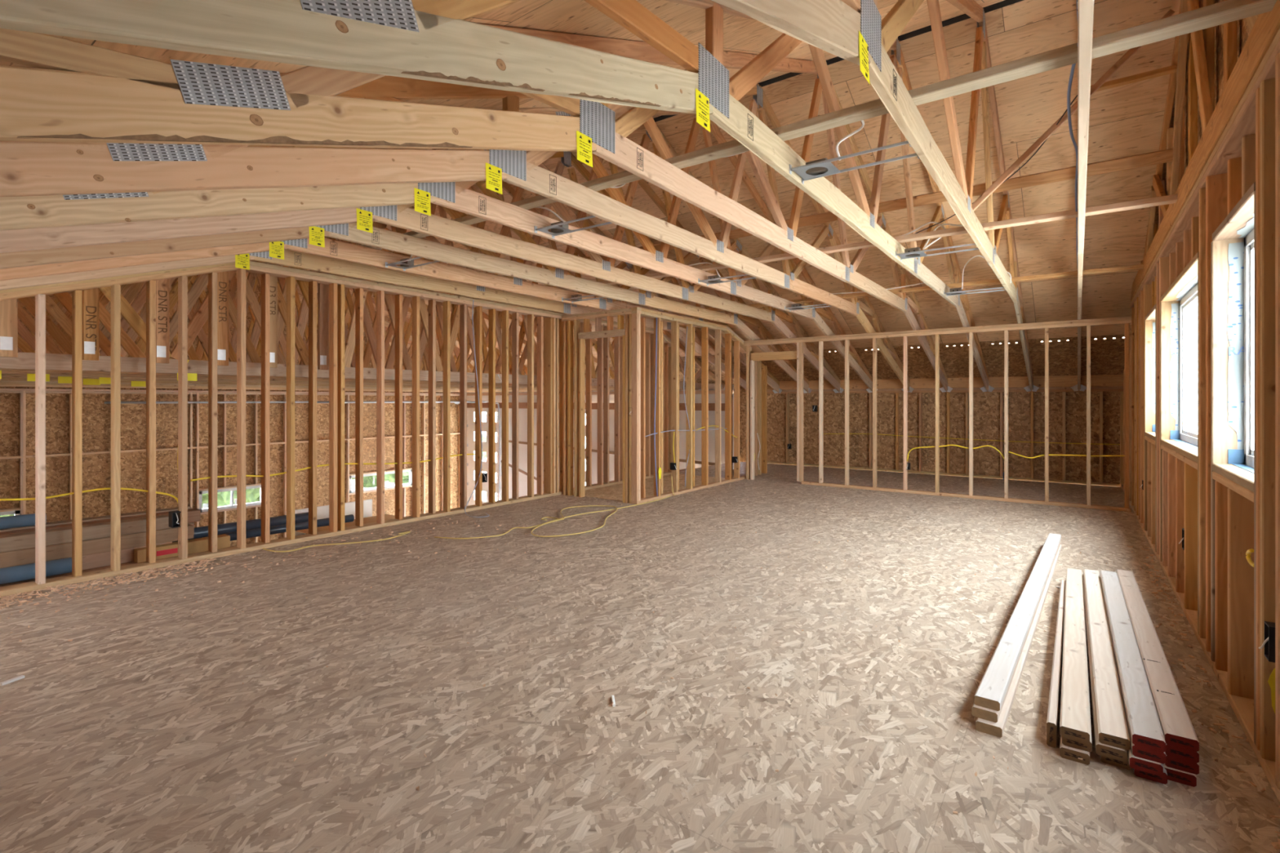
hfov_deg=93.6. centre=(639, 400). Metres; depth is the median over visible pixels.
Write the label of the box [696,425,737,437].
cable
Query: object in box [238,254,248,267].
label
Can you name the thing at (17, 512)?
window
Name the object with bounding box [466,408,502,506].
door
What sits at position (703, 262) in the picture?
cable
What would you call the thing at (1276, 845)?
wood shavings
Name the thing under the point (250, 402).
door track
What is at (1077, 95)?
cable
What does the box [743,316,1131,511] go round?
wall
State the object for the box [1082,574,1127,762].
board
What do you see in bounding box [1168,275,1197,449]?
window
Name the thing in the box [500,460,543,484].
board
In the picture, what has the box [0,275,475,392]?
truss
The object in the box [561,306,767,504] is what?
wall
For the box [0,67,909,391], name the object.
roof truss
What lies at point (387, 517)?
cardboard box
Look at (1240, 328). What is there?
window
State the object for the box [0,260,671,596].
wall
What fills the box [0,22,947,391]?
roof truss
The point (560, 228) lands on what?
bracket
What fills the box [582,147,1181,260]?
brace
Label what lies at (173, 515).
electrical box
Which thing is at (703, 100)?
print
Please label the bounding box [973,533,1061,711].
board
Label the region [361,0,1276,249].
brace
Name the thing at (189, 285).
truss
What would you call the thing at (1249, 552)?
cable
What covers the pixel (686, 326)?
cable
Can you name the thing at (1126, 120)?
ceiling
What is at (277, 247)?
label
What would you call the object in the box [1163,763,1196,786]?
board
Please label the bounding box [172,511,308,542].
pipe
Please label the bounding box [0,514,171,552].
beam
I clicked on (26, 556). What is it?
beam
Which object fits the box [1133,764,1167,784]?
board
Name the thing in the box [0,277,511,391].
truss
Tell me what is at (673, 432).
cable
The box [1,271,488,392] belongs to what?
truss
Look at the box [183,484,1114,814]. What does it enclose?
wood shavings
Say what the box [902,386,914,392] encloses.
tie
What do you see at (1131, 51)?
diagonal brace
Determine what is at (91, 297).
upright
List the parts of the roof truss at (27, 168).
toothed plate, toothed plate, toothed plate, peak plate, peak plate, toothed plate, toothed plate, toothed plate, toothed plate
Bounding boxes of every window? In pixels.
[0,510,20,515]
[199,484,261,512]
[349,469,412,493]
[1151,322,1155,432]
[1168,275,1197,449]
[1226,213,1253,473]
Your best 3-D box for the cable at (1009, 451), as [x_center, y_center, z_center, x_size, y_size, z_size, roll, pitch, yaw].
[5.163,0.683,7.306,1.172,0.093,0.016,0,0,36]
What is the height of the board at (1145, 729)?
0.038 m
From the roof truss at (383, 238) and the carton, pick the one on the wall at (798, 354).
the roof truss at (383, 238)
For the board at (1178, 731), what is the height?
0.039 m
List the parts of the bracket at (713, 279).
mounting plate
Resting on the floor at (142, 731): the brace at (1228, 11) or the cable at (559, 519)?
the cable at (559, 519)
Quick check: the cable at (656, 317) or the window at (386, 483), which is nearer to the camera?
the cable at (656, 317)
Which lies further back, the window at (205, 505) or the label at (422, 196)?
the window at (205, 505)
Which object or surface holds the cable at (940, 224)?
attached to the roof truss at (854, 31)
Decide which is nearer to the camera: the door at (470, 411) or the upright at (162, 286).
the upright at (162, 286)
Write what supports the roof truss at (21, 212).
on the wall at (798, 354)
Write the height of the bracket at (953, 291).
0.082 m
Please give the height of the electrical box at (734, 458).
0.097 m
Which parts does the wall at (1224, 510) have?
rough sill, rough sill, rough sill, rough sill, plate, plate, plate, rough sill, rough sill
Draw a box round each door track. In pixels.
[104,400,459,404]
[316,400,500,500]
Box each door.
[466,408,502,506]
[585,408,614,484]
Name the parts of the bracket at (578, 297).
mounting plate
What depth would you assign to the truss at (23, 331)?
9.13 m
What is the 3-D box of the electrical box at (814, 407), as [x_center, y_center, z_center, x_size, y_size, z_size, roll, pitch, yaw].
[2.663,0.126,9.169,0.050,0.097,0.089,0,0,36]
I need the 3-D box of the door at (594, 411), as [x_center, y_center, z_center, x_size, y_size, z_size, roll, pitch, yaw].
[-1.064,1.648,14.915,1.670,2.904,0.055,0,0,36]
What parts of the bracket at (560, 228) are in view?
mounting plate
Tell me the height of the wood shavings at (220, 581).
0.026 m
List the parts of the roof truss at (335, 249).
toothed plate, toothed plate, peak plate, peak plate, toothed plate, toothed plate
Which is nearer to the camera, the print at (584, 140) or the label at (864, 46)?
the label at (864, 46)
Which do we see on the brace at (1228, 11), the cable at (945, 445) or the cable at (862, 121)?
the cable at (862, 121)
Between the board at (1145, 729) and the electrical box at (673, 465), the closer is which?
the board at (1145, 729)
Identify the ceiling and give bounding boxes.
[0,0,1004,149]
[248,0,1187,366]
[468,334,1124,384]
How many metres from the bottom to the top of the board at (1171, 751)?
0.038 m
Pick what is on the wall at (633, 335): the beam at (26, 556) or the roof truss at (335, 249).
the roof truss at (335, 249)
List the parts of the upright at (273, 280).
toothed plate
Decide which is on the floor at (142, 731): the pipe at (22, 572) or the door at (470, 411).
the pipe at (22, 572)
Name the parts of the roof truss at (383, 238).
toothed plate, toothed plate, toothed plate, toothed plate, toothed plate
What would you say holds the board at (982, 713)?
on the board at (997, 729)
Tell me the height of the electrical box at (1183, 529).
0.125 m
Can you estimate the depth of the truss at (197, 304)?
9.70 m
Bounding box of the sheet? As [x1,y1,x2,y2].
[294,499,372,536]
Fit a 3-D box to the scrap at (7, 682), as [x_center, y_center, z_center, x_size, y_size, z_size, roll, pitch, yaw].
[-2.863,1.278,2.741,0.020,0.012,0.081,0,0,15]
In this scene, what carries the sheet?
on the floor
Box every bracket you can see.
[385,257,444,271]
[534,215,615,238]
[561,293,605,302]
[697,274,756,285]
[784,303,834,311]
[895,243,979,261]
[943,287,1006,296]
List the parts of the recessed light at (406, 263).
mounting plate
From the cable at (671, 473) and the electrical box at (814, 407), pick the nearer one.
the cable at (671, 473)
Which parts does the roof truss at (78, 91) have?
toothed plate, toothed plate, toothed plate, toothed plate, toothed plate, toothed plate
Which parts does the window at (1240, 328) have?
frame, sash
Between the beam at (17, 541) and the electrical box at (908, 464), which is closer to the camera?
the beam at (17, 541)
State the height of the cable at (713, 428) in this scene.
0.061 m
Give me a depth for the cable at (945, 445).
7.99 m
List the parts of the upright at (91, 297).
toothed plate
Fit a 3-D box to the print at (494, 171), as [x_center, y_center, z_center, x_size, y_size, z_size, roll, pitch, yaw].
[-0.739,-1.124,3.051,0.001,0.108,0.076,0,0,36]
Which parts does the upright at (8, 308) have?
toothed plate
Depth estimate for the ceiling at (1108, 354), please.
9.44 m
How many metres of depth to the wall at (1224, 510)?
2.84 m
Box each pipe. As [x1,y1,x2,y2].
[0,513,46,528]
[0,557,71,584]
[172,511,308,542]
[201,514,354,541]
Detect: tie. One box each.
[772,388,782,393]
[803,387,811,393]
[832,387,844,393]
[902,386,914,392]
[939,386,952,392]
[980,386,994,391]
[1023,385,1039,391]
[1071,384,1086,391]
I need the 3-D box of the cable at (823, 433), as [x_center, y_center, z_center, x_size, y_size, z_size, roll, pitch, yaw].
[5.290,0.643,10.212,4.482,0.061,0.012,0,0,36]
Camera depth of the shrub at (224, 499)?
16.66 m
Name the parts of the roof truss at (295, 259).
toothed plate, toothed plate, toothed plate, toothed plate, toothed plate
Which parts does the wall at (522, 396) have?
plate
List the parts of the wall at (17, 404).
plate, plate, rough sill, rough sill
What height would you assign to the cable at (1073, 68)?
0.012 m
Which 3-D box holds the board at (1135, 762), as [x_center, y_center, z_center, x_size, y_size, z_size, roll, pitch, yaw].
[2.395,1.229,2.998,0.087,0.038,2.410,0,0,35]
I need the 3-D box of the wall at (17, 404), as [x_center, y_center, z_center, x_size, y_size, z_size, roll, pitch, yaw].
[-8.932,0.464,12.964,0.102,6.845,12.550,0,0,36]
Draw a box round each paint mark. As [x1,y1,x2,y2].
[658,467,661,479]
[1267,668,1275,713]
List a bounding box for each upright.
[0,298,17,357]
[81,288,99,360]
[155,279,169,363]
[217,271,228,365]
[265,262,277,368]
[317,271,328,369]
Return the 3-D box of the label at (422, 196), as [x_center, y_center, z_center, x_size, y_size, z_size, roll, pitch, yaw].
[-1.231,-1.124,3.410,0.001,0.108,0.076,0,0,36]
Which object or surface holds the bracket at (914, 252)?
attached to the roof truss at (854, 31)
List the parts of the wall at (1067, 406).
plate, plate, plate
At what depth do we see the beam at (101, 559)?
4.64 m
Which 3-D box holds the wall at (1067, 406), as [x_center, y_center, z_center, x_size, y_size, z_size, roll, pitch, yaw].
[4.677,0.564,10.758,6.500,2.045,0.101,0,0,36]
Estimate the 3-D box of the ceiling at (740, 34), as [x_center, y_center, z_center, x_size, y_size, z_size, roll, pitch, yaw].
[-4.718,-1.592,5.769,15.780,2.757,6.588,0,0,36]
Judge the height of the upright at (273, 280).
0.955 m
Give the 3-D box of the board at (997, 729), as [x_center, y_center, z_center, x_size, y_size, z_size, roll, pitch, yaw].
[2.477,1.267,3.769,0.091,0.038,3.692,0,0,38]
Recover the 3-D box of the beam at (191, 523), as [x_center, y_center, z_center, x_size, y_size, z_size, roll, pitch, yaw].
[-4.785,1.121,4.132,0.140,0.110,2.850,0,0,36]
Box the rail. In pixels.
[508,440,715,465]
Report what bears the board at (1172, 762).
on the board at (1173, 775)
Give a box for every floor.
[0,462,1279,852]
[482,432,586,501]
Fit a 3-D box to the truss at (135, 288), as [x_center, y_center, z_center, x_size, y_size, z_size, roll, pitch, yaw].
[-4.366,-1.557,9.579,0.040,2.786,12.584,0,0,36]
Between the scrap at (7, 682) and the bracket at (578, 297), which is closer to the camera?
the scrap at (7, 682)
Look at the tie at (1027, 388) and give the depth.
9.54 m
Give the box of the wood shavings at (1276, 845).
[1126,545,1279,848]
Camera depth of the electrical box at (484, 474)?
7.19 m
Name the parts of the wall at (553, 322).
plate, plate, plate, plate, plate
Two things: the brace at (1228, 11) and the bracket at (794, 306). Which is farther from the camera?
the bracket at (794, 306)
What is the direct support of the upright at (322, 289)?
attached to the wall at (553, 322)
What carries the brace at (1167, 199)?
on the roof truss at (27, 168)
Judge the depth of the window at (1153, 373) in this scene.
5.70 m
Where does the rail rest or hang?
attached to the wall at (522, 396)
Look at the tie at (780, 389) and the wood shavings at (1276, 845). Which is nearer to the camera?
the wood shavings at (1276, 845)
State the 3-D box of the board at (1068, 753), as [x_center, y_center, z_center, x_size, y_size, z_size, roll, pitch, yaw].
[2.281,1.267,3.157,0.087,0.038,2.510,0,0,36]
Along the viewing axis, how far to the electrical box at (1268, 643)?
2.04 m
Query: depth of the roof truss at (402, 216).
4.16 m
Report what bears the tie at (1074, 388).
attached to the roof truss at (1085, 8)
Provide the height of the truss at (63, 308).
2.726 m
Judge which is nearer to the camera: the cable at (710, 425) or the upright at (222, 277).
the upright at (222, 277)
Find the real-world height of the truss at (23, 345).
2.726 m
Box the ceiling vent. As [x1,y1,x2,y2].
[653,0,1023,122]
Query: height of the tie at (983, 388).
0.110 m
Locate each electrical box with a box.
[168,510,181,528]
[482,472,487,482]
[670,462,675,470]
[732,456,737,462]
[812,405,817,411]
[906,462,910,470]
[1178,528,1184,550]
[1258,621,1275,662]
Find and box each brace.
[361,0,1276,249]
[556,194,1177,290]
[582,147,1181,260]
[671,263,1143,315]
[971,8,1174,210]
[1090,64,1177,91]
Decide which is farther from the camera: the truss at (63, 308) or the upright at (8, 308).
the truss at (63, 308)
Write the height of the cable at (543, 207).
0.171 m
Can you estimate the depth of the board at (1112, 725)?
2.59 m
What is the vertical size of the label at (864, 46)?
0.108 m
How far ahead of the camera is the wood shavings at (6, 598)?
4.20 m
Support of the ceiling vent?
in the ceiling at (740, 34)
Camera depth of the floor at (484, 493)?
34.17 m
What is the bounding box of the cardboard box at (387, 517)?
[295,514,395,533]
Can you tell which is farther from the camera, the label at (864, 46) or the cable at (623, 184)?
the cable at (623, 184)
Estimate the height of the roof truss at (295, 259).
2.821 m
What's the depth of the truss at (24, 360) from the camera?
5.68 m
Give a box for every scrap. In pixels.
[0,675,24,685]
[611,695,615,706]
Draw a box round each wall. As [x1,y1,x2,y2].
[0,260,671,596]
[0,275,459,546]
[466,384,733,498]
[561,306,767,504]
[739,374,1123,486]
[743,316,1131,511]
[1120,0,1279,803]
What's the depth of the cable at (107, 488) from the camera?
4.34 m
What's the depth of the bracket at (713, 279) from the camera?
5.88 m
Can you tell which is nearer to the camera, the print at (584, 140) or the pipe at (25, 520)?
the print at (584, 140)
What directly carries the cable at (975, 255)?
attached to the roof truss at (854, 31)
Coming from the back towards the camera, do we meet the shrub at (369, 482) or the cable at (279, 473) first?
the shrub at (369, 482)
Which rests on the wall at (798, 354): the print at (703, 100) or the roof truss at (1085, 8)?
the roof truss at (1085, 8)
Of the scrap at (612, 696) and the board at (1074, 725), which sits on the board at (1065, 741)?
the board at (1074, 725)
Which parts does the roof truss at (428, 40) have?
toothed plate, toothed plate, toothed plate, peak plate, toothed plate, toothed plate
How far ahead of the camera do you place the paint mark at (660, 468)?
7.81 m
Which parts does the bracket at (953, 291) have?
mounting plate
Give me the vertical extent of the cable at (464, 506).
0.078 m
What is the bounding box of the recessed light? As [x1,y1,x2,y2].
[789,140,919,184]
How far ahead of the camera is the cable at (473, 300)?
7.02 m
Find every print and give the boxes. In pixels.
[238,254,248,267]
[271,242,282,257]
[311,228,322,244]
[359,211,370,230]
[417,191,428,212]
[488,166,500,191]
[579,134,590,163]
[698,93,708,126]
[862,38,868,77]
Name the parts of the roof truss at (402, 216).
toothed plate, toothed plate, toothed plate, toothed plate, toothed plate, toothed plate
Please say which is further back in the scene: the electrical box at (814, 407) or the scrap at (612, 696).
the electrical box at (814, 407)
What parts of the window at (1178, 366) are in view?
frame, sash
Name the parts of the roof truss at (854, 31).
toothed plate, toothed plate, peak plate, toothed plate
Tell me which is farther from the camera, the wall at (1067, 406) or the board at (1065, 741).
the wall at (1067, 406)
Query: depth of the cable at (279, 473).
5.57 m
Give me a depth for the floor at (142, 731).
2.65 m
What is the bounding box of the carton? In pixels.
[133,533,230,563]
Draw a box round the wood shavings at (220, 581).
[1,518,525,642]
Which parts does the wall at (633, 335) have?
plate, plate, plate, plate, plate, plate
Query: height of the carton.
0.100 m
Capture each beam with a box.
[0,506,191,532]
[0,508,200,535]
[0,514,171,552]
[0,523,193,568]
[71,542,172,569]
[188,522,194,534]
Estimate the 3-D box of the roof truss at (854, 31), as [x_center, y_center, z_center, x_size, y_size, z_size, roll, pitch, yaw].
[2.645,-1.542,4.630,0.048,2.821,12.934,0,0,36]
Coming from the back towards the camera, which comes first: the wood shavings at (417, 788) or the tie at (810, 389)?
the tie at (810, 389)
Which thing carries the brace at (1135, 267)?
on the roof truss at (27, 168)
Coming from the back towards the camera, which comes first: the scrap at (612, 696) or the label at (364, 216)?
the label at (364, 216)
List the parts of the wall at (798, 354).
plate, plate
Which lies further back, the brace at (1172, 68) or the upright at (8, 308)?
the brace at (1172, 68)
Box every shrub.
[0,514,13,517]
[202,488,260,508]
[351,434,486,489]
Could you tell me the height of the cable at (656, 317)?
2.341 m
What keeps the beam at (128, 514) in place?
on the beam at (191, 523)
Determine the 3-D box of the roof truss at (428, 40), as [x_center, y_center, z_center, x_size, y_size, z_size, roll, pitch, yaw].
[2.152,-1.542,4.989,0.048,2.821,12.934,0,0,36]
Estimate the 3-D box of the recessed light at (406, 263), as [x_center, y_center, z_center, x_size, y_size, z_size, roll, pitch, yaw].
[-1.915,-1.190,5.104,0.570,0.082,0.194,0,0,36]
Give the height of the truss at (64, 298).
2.786 m
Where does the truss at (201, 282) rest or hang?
on the wall at (522, 396)
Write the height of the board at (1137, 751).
0.038 m
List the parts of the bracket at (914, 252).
mounting plate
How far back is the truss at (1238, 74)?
3.50 m
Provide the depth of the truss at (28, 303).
7.24 m
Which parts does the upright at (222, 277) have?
toothed plate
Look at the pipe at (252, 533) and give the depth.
5.79 m
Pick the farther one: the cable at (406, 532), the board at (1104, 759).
the cable at (406, 532)
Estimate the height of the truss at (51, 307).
2.786 m
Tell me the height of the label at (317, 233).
0.108 m
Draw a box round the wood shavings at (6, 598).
[0,558,245,610]
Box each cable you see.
[0,487,177,502]
[190,453,475,481]
[262,531,410,552]
[434,473,675,538]
[464,506,488,517]
[465,299,482,508]
[530,505,617,537]
[534,206,565,222]
[610,183,625,187]
[644,428,725,436]
[653,317,657,496]
[672,431,675,462]
[683,326,689,486]
[688,262,720,276]
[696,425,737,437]
[724,120,864,160]
[822,433,1119,444]
[831,282,924,293]
[900,221,945,249]
[906,444,1004,461]
[915,94,1077,233]
[922,223,963,248]
[961,255,1011,288]
[1008,451,1124,458]
[1066,0,1077,264]
[1245,548,1253,567]
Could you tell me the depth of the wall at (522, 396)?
14.74 m
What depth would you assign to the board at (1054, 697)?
2.62 m
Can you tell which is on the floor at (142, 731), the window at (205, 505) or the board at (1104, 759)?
the board at (1104, 759)
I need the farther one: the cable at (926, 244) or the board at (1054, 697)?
the cable at (926, 244)
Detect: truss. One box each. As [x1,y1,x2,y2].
[0,0,988,391]
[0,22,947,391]
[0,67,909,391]
[0,105,872,391]
[0,124,839,391]
[0,148,808,391]
[0,151,779,392]
[0,180,724,389]
[0,186,698,390]
[0,186,746,389]
[0,236,543,391]
[0,241,586,391]
[0,265,537,391]
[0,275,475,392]
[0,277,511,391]
[0,278,484,391]
[0,279,527,391]
[1,202,614,388]
[1,204,614,389]
[1,221,611,391]
[1,223,614,390]
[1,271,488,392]
[711,0,1033,390]
[1076,0,1094,390]
[1130,0,1279,301]
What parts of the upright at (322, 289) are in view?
toothed plate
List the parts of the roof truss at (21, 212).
toothed plate, toothed plate, toothed plate, toothed plate, toothed plate, toothed plate, toothed plate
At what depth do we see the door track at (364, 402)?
16.10 m
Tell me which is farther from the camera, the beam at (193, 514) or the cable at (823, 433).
the cable at (823, 433)
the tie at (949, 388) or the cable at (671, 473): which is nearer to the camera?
the cable at (671, 473)
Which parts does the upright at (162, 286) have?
toothed plate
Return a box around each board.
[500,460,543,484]
[971,541,1060,723]
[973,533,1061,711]
[975,544,1062,737]
[1046,579,1066,747]
[1059,568,1089,743]
[1059,735,1089,764]
[1062,575,1092,752]
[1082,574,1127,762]
[1084,568,1130,750]
[1100,570,1165,752]
[1100,577,1165,764]
[1100,755,1132,769]
[1115,569,1199,751]
[1127,746,1163,776]
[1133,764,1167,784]
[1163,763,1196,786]
[1164,743,1199,763]
[1164,754,1199,774]
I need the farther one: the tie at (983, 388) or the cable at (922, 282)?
the tie at (983, 388)

